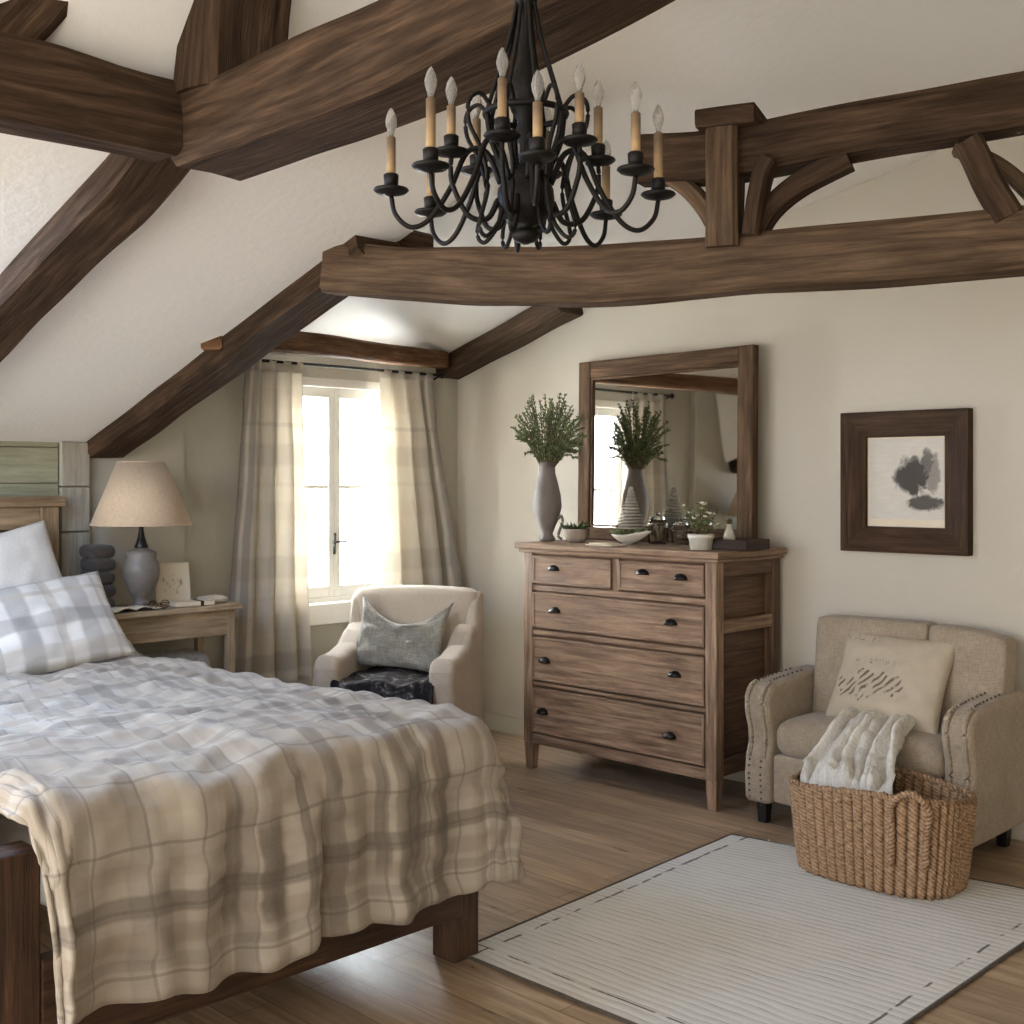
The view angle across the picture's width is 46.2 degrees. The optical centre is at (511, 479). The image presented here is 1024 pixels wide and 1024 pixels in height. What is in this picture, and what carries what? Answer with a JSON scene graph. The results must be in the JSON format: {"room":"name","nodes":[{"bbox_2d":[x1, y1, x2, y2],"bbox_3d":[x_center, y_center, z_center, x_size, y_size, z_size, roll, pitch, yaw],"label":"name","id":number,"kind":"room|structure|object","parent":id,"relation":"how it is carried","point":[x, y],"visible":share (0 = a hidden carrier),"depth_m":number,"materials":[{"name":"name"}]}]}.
{"room":"bedroom","nodes":[
{"label":"bedroom","id":0,"kind":"room"},
{"bbox_2d":[0,414,183,655],"bbox_3d":[-3.377,0.300,4.420,0.222,2.400,4.730,0,0,45],"label":"wall","id":1,"kind":"structure","parent":0,"point":[167,445],"depth_m":5.78,"materials":[{"name":"paint"}]},
{"bbox_2d":[58,442,89,576],"bbox_3d":[-2.046,0.556,5.605,0.045,1.884,0.137,0,0,45],"label":"trim","id":2,"kind":"structure","parent":1,"relation":"attached to","point":[73,457],"depth_m":5.58,"materials":[{"name":"grey wood"}]},
{"bbox_2d":[184,353,456,685],"bbox_3d":[-1.071,0.250,6.816,0.160,2.500,1.920,0,0,45],"label":"wall","id":3,"kind":"structure","parent":0,"point":[212,427],"depth_m":6.26,"materials":[{"name":"paint"}]},
{"bbox_2d":[303,376,382,625],"bbox_3d":[-1.004,0.115,6.805,0.190,1.370,1.020,0,0,45],"label":"window","id":4,"kind":"structure","parent":3,"relation":"in","point":[342,417],"depth_m":6.83,"materials":[{"name":"glass"}]},
{"bbox_2d":[262,359,444,380],"bbox_3d":[-0.950,-0.621,6.738,0.122,0.054,1.454,0,0,45],"label":"curtain rod","id":5,"kind":"object","parent":3,"relation":"attached to","point":[441,375],"visible":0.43,"depth_m":6.72,"materials":[{"name":"metal"}]},
{"bbox_2d":[229,359,310,682],"bbox_3d":[-1.284,0.220,6.338,0.084,1.721,0.505,0,0,45],"label":"curtain","id":6,"kind":"object","parent":5,"relation":"hanging from","point":[269,567],"visible":0.96,"depth_m":6.33,"materials":[{"name":"beige fabric"}]},
{"bbox_2d":[379,368,462,586],"bbox_3d":[-0.528,0.070,7.099,0.081,1.421,0.629,0,0,45],"label":"curtain","id":7,"kind":"object","parent":5,"relation":"hanging from","point":[418,539],"visible":0.88,"depth_m":7.04,"materials":[{"name":"beige fabric"}]},
{"bbox_2d":[0,0,1023,442],"bbox_3d":[-0.086,-0.848,2.618,7.405,1.477,6.800,0,0,45],"label":"ceiling","id":8,"kind":"structure","parent":0,"point":[218,248],"depth_m":4.18,"materials":[{"name":"paint"}]},
{"bbox_2d":[0,31,181,162],"bbox_3d":[-1.626,-0.951,2.465,0.181,0.215,2.015,0,0,45],"label":"ceiling beam","id":9,"kind":"structure","parent":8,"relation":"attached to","point":[50,92],"depth_m":2.95,"materials":[{"name":"brown wood"}]},
{"bbox_2d":[0,0,67,40],"bbox_3d":[-1.153,-1.162,2.912,0.323,0.383,0.131,0,0,-33],"label":"brace","id":10,"kind":"object","parent":9,"relation":"attached to","point":[33,19],"visible":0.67,"depth_m":2.86,"materials":[{"name":"brown wood"}]},
{"bbox_2d":[0,153,189,361],"bbox_3d":[-1.728,-0.601,4.103,2.524,0.992,0.208,0,0,45],"label":"rafter","id":11,"kind":"object","parent":8,"relation":"attached to","point":[123,192],"visible":0.67,"depth_m":3.63,"materials":[{"name":"brown wood"}]},
{"bbox_2d":[170,0,674,180],"bbox_3d":[0.485,-1.023,1.960,3.672,0.398,0.251,0,0,45],"label":"tie beam","id":12,"kind":"structure","parent":11,"relation":"attached to","point":[333,84],"depth_m":2.65,"materials":[{"name":"brown wood"}]},
{"bbox_2d":[173,0,291,93],"bbox_3d":[-0.718,-1.257,3.156,0.268,0.534,0.279,0,0,45],"label":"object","id":13,"kind":"object","parent":12,"relation":"on","point":[217,37],"visible":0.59,"depth_m":3.06,"materials":[{"name":"brown wood"}]},
{"bbox_2d":[87,235,399,457],"bbox_3d":[-1.206,-0.496,4.994,2.094,0.786,0.210,0,0,45],"label":"rafter","id":14,"kind":"object","parent":8,"relation":"attached to","point":[303,301],"visible":0.77,"depth_m":4.90,"materials":[{"name":"brown wood"}]},
{"bbox_2d":[201,331,448,367],"bbox_3d":[-0.831,-0.642,5.979,0.135,0.245,2.480,0,0,18],"label":"beam","id":15,"kind":"structure","parent":14,"relation":"attached to","point":[301,343],"depth_m":6.00,"materials":[{"name":"brown wood"}]},
{"bbox_2d":[399,230,433,247],"bbox_3d":[-0.461,-0.888,4.397,0.124,0.090,0.362,0,0,45],"label":"purlin","id":16,"kind":"object","parent":14,"relation":"on","point":[415,239],"visible":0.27,"depth_m":4.43,"materials":[{"name":"brown wood"}]},
{"bbox_2d":[435,306,583,379],"bbox_3d":[-0.040,-0.826,7.003,1.047,0.413,0.213,0,0,45],"label":"rafter","id":17,"kind":"object","parent":8,"relation":"attached to","point":[534,322],"visible":0.87,"depth_m":6.91,"materials":[{"name":"brown wood"}]},
{"bbox_2d":[373,0,675,252],"bbox_3d":[0.025,-0.980,2.150,0.507,1.116,0.507,0,0,-26],"label":"chandelier","id":18,"kind":"object","parent":8,"relation":"hanging from","point":[524,201],"visible":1,"depth_m":2.12,"materials":[{"name":"black metal"}]},
{"bbox_2d":[320,71,1023,307],"bbox_3d":[0.693,-0.885,3.720,2.982,0.627,0.232,0,0,24],"label":"roof truss","id":19,"kind":"object","parent":8,"relation":"attached to","point":[740,252],"visible":0.98,"depth_m":3.62,"materials":[{"name":"brown wood"}]},
{"bbox_2d":[40,729,1023,1023],"bbox_3d":[-0.342,1.540,2.907,8.176,0.080,6.850,0,0,45],"label":"floor","id":20,"kind":"structure","parent":0,"point":[590,823],"depth_m":4.35,"materials":[{"name":"brown wood"}]},
{"bbox_2d":[114,599,242,672],"bbox_3d":[-1.690,1.050,5.716,0.355,0.900,0.725,0,0,45],"label":"nightstand","id":21,"kind":"object","parent":20,"relation":"on","point":[170,623],"visible":0.24,"depth_m":5.66,"materials":[{"name":"brown wood"}]},
{"bbox_2d":[107,597,114,606],"bbox_3d":[-1.912,0.569,5.531,0.188,0.064,0.113,0,0,45],"label":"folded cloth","id":22,"kind":"object","parent":21,"relation":"on","point":[111,600],"visible":0.11,"depth_m":5.49,"materials":[{"name":"grey fabric"}]},
{"bbox_2d":[103,584,115,597],"bbox_3d":[-1.909,0.509,5.534,0.188,0.064,0.113,0,0,45],"label":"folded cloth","id":23,"kind":"object","parent":22,"relation":"on","point":[110,590],"visible":0.34,"depth_m":5.48,"materials":[{"name":"grey fabric"}]},
{"bbox_2d":[79,571,114,584],"bbox_3d":[-1.912,0.449,5.531,0.188,0.064,0.113,0,0,45],"label":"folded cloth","id":24,"kind":"object","parent":23,"relation":"on","point":[108,577],"visible":0.48,"depth_m":5.48,"materials":[{"name":"grey fabric"}]},
{"bbox_2d":[80,558,115,571],"bbox_3d":[-1.909,0.389,5.534,0.188,0.064,0.113,0,0,45],"label":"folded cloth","id":25,"kind":"object","parent":24,"relation":"on","point":[88,564],"visible":0.94,"depth_m":5.47,"materials":[{"name":"grey fabric"}]},
{"bbox_2d":[79,544,114,558],"bbox_3d":[-1.912,0.329,5.531,0.188,0.064,0.113,0,0,45],"label":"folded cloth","id":26,"kind":"object","parent":25,"relation":"on","point":[94,551],"visible":1,"depth_m":5.47,"materials":[{"name":"grey fabric"}]},
{"bbox_2d":[111,605,165,613],"bbox_3d":[-1.748,0.588,5.494,0.105,0.020,0.316,0,0,38],"label":"open magazine","id":27,"kind":"object","parent":21,"relation":"on","point":[132,608],"visible":0.73,"depth_m":5.47,"materials":[{"name":"paper"}]},
{"bbox_2d":[144,600,169,608],"bbox_3d":[-1.664,0.577,5.587,0.086,0.041,0.108,0,0,45],"label":"eyeglasses","id":28,"kind":"object","parent":27,"relation":"on","point":[162,600],"visible":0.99,"depth_m":5.57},
{"bbox_2d":[89,461,191,608],"bbox_3d":[-1.725,0.256,5.585,0.459,0.685,0.459,0,0,45],"label":"table lamp","id":29,"kind":"object","parent":21,"relation":"on","point":[141,494],"visible":0.98,"depth_m":5.47,"materials":[{"name":"beige fabric"}]},
{"bbox_2d":[155,562,190,604],"bbox_3d":[-1.647,0.501,5.822,0.164,0.196,0.056,0,0,-27],"label":"card","id":30,"kind":"object","parent":21,"relation":"on","point":[173,584],"visible":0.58,"depth_m":5.82,"materials":[{"name":"paper"}]},
{"bbox_2d":[145,648,209,666],"bbox_3d":[-1.627,0.905,5.790,0.220,0.180,0.300,0,0,45],"label":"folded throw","id":31,"kind":"object","parent":21,"relation":"on","point":[191,654],"visible":0.29,"depth_m":5.75,"materials":[{"name":"grey fabric"}]},
{"bbox_2d":[168,599,214,606],"bbox_3d":[-1.535,0.588,5.742,0.200,0.023,0.096,0,0,-40],"label":"notebook","id":32,"kind":"object","parent":21,"relation":"on","point":[194,602],"visible":0.97,"depth_m":5.72,"materials":[{"name":"paper"}]},
{"bbox_2d":[197,595,227,602],"bbox_3d":[-1.465,0.584,5.869,0.100,0.045,0.130,0,0,45],"label":"crumpled napkin","id":33,"kind":"object","parent":21,"relation":"on","point":[217,598],"visible":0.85,"depth_m":5.84,"materials":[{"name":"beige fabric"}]},
{"bbox_2d":[0,496,477,1023],"bbox_3d":[-1.564,0.787,4.152,2.665,1.425,1.540,0,0,45],"label":"bed","id":34,"kind":"object","parent":20,"relation":"on","point":[27,982],"visible":0.24,"depth_m":3.00,"materials":[{"name":"brown wood"}]},
{"bbox_2d":[0,652,524,1023],"bbox_3d":[-1.352,0.979,4.009,2.451,0.581,1.708,0,0,45],"label":"duvet","id":35,"kind":"object","parent":34,"relation":"on","point":[192,825],"visible":0.96,"depth_m":3.19,"materials":[{"name":"beige fabric"}]},
{"bbox_2d":[0,520,61,588],"bbox_3d":[-2.204,0.500,4.997,0.280,0.651,0.832,0,0,45],"label":"pillow","id":36,"kind":"object","parent":35,"relation":"on","point":[27,556],"visible":0.34,"depth_m":5.11,"materials":[{"name":"white fabric"}]},
{"bbox_2d":[0,571,136,675],"bbox_3d":[-1.933,0.600,4.840,0.323,0.419,0.744,0,0,45],"label":"pillow","id":37,"kind":"object","parent":35,"relation":"on","point":[47,626],"visible":0.98,"depth_m":4.83,"materials":[{"name":"white fabric"}]},
{"bbox_2d":[93,640,141,662],"bbox_3d":[-1.751,0.724,5.054,0.364,0.142,0.293,0,0,-33],"label":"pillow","id":38,"kind":"object","parent":35,"relation":"on","point":[137,654],"visible":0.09,"depth_m":4.99,"materials":[{"name":"grey fabric"}]},
{"bbox_2d":[313,585,482,720],"bbox_3d":[-0.567,1.035,6.202,0.720,0.930,0.741,0,0,11],"label":"armchair","id":39,"kind":"object","parent":20,"relation":"on","point":[456,676],"visible":0.43,"depth_m":6.33,"materials":[{"name":"beige fabric"}]},
{"bbox_2d":[330,665,433,704],"bbox_3d":[-0.591,1.157,6.083,0.541,0.398,0.545,0,0,11],"label":"throw blanket","id":40,"kind":"object","parent":39,"relation":"on","point":[385,681],"visible":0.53,"depth_m":5.87,"materials":[{"name":"black fabric"}]},
{"bbox_2d":[356,594,453,671],"bbox_3d":[-0.580,0.800,6.239,0.520,0.394,0.220,0,0,12],"label":"cushion","id":41,"kind":"object","parent":40,"relation":"on","point":[381,641],"visible":0.94,"depth_m":6.18,"materials":[{"name":"grey fabric"}]},
{"bbox_2d":[515,539,786,811],"bbox_3d":[0.666,0.912,6.010,1.280,1.175,0.570,0,0,45],"label":"dresser","id":42,"kind":"object","parent":20,"relation":"on","point":[644,654],"visible":0.98,"depth_m":5.73,"materials":[{"name":"brown wood"}]},
{"bbox_2d":[532,461,563,540],"bbox_3d":[0.186,0.113,6.373,0.156,0.422,0.156,0,0,-21],"label":"vase","id":43,"kind":"object","parent":42,"relation":"on","point":[546,505],"visible":0.98,"depth_m":6.33,"materials":[{"name":"grey ceramic"}]},
{"bbox_2d":[510,392,587,467],"bbox_3d":[0.198,-0.251,6.384,0.421,0.434,0.395,0,0,5],"label":"bunch","id":44,"kind":"object","parent":43,"relation":"in","point":[554,448],"visible":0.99,"depth_m":6.33,"materials":[{"name":"green plant"}]},
{"bbox_2d":[564,529,587,542],"bbox_3d":[0.332,0.288,6.229,0.127,0.071,0.128,0,0,45],"label":"bowl","id":45,"kind":"object","parent":42,"relation":"on","point":[573,535],"visible":0.91,"depth_m":6.18,"materials":[{"name":"beige ceramic"}]},
{"bbox_2d":[560,520,587,529],"bbox_3d":[0.323,0.238,6.229,0.157,0.064,0.154,0,0,20],"label":"plant","id":46,"kind":"object","parent":45,"relation":"on","point":[581,525],"visible":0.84,"depth_m":6.19,"materials":[{"name":"green plant"}]},
{"bbox_2d":[585,542,626,545],"bbox_3d":[0.466,0.318,5.956,0.170,0.012,0.120,0,0,45],"label":"paper pad","id":47,"kind":"object","parent":42,"relation":"on","point":[592,543],"visible":1,"depth_m":5.92,"materials":[{"name":"white paper"}]},
{"bbox_2d":[616,487,645,542],"bbox_3d":[0.610,0.179,6.151,0.158,0.290,0.160,0,0,45],"label":"cone tree","id":48,"kind":"object","parent":42,"relation":"on","point":[630,517],"visible":0.92,"depth_m":6.12,"materials":[{"name":"beige ceramic"}]},
{"bbox_2d":[611,531,650,544],"bbox_3d":[0.600,0.288,6.019,0.241,0.073,0.125,0,0,45],"label":"shallow dish","id":49,"kind":"object","parent":42,"relation":"on","point":[629,539],"visible":0.98,"depth_m":5.98,"materials":[{"name":"ceramic"}]},
{"bbox_2d":[611,527,647,534],"bbox_3d":[0.582,0.257,6.032,0.211,0.047,0.164,0,0,45],"label":"moss","id":50,"kind":"object","parent":49,"relation":"in","point":[618,531],"visible":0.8,"depth_m":6.00,"materials":[{"name":"green plant"}]},
{"bbox_2d":[648,512,667,543],"bbox_3d":[0.740,0.244,6.079,0.100,0.160,0.100,0,0,45],"label":"glass jar","id":51,"kind":"object","parent":42,"relation":"on","point":[658,525],"visible":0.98,"depth_m":6.04,"materials":[{"name":"clear glass"}]},
{"bbox_2d":[578,344,758,542],"bbox_3d":[0.777,-0.163,6.219,0.058,0.975,1.205,0,0,-41],"label":"mirror","id":52,"kind":"object","parent":42,"relation":"on","point":[677,429],"visible":0.88,"depth_m":6.16,"materials":[{"name":"brown wood"}]},
{"bbox_2d":[672,518,689,544],"bbox_3d":[0.844,0.257,5.990,0.092,0.135,0.092,0,0,45],"label":"glass jar","id":53,"kind":"object","parent":42,"relation":"on","point":[680,529],"visible":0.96,"depth_m":5.95,"materials":[{"name":"clear glass"}]},
{"bbox_2d":[687,533,714,549],"bbox_3d":[0.874,0.287,5.551,0.124,0.074,0.124,0,0,45],"label":"flower pot","id":54,"kind":"object","parent":42,"relation":"on","point":[696,542],"visible":0.99,"depth_m":5.50,"materials":[{"name":"white ceramic"}]},
{"bbox_2d":[682,501,720,534],"bbox_3d":[0.876,0.187,5.563,0.187,0.178,0.158,0,0,45],"label":"flowering plant","id":55,"kind":"object","parent":54,"relation":"on","point":[699,522],"visible":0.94,"depth_m":5.55,"materials":[{"name":"green plant"}]},
{"bbox_2d":[712,537,769,550],"bbox_3d":[1.052,0.299,5.629,0.240,0.049,0.200,0,0,45],"label":"book","id":56,"kind":"object","parent":42,"relation":"on","point":[739,544],"visible":0.7,"depth_m":5.55,"materials":[{"name":"black paper"}]},
{"bbox_2d":[723,519,734,539],"bbox_3d":[1.023,0.247,5.657,0.056,0.129,0.056,0,0,45],"label":"bottle","id":57,"kind":"object","parent":56,"relation":"on","point":[729,533],"visible":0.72,"depth_m":5.64,"materials":[{"name":"white ceramic"}]},
{"bbox_2d":[467,833,1023,1023],"bbox_3d":[0.893,1.494,4.065,1.362,0.010,1.898,0,0,45],"label":"rug","id":58,"kind":"object","parent":20,"relation":"on","point":[730,928],"visible":0.92,"depth_m":3.86,"materials":[{"name":"fabric"}]},
{"bbox_2d":[789,766,977,900],"bbox_3d":[1.392,1.291,4.532,0.704,0.400,0.488,0,0,45],"label":"basket","id":59,"kind":"object","parent":58,"relation":"on","point":[916,840],"visible":0.93,"depth_m":4.33,"materials":[{"name":"wicker"}]},
{"bbox_2d":[745,614,1023,847],"bbox_3d":[1.553,1.055,5.087,1.030,0.890,0.534,0,0,45],"label":"armchair","id":60,"kind":"object","parent":20,"relation":"on","point":[978,745],"visible":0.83,"depth_m":4.92,"materials":[{"name":"fabric"}]},
{"bbox_2d":[800,707,915,793],"bbox_3d":[1.408,1.081,4.798,0.376,0.267,0.718,0,0,30],"label":"knit throw","id":61,"kind":"object","parent":60,"relation":"on","point":[860,751],"visible":0.84,"depth_m":4.71,"materials":[{"name":"white fabric"}]},
{"bbox_2d":[777,711,944,779],"bbox_3d":[1.530,1.118,5.064,0.765,0.204,0.390,0,0,45],"label":"seat cushion","id":62,"kind":"object","parent":60,"relation":"on","point":[798,732],"depth_m":5.07,"materials":[{"name":"fabric"}]},
{"bbox_2d":[825,631,954,733],"bbox_3d":[1.608,0.855,5.100,0.547,0.400,0.241,0,0,45],"label":"cushion","id":63,"kind":"object","parent":60,"relation":"on","point":[884,674],"visible":0.9,"depth_m":5.02,"materials":[{"name":"beige fabric"}]},
{"bbox_2d":[457,135,1023,718],"bbox_3d":[2.246,-0.150,4.988,7.426,3.300,0.150,0,0,45],"label":"wall","id":64,"kind":"structure","parent":0,"point":[823,355],"depth_m":5.65,"materials":[{"name":"paint"}]},
{"bbox_2d":[483,711,1023,840],"bbox_3d":[2.240,1.450,4.875,7.276,0.100,0.018,0,0,45],"label":"baseboard","id":65,"kind":"structure","parent":64,"relation":"attached to","point":[497,722],"depth_m":7.07,"materials":[{"name":"paint"}]},
{"bbox_2d":[840,408,972,555],"bbox_3d":[1.746,0.009,5.343,0.604,0.633,0.049,0,0,45],"label":"picture frame","id":66,"kind":"object","parent":64,"relation":"attached to","point":[906,477],"visible":1,"depth_m":5.33,"materials":[{"name":"brown wood"}]},
{"bbox_2d":[870,438,943,519],"bbox_3d":[1.759,-0.005,5.352,0.349,0.360,0.001,0,0,45],"label":"print","id":67,"kind":"object","parent":66,"relation":"attached to","point":[907,475],"depth_m":5.35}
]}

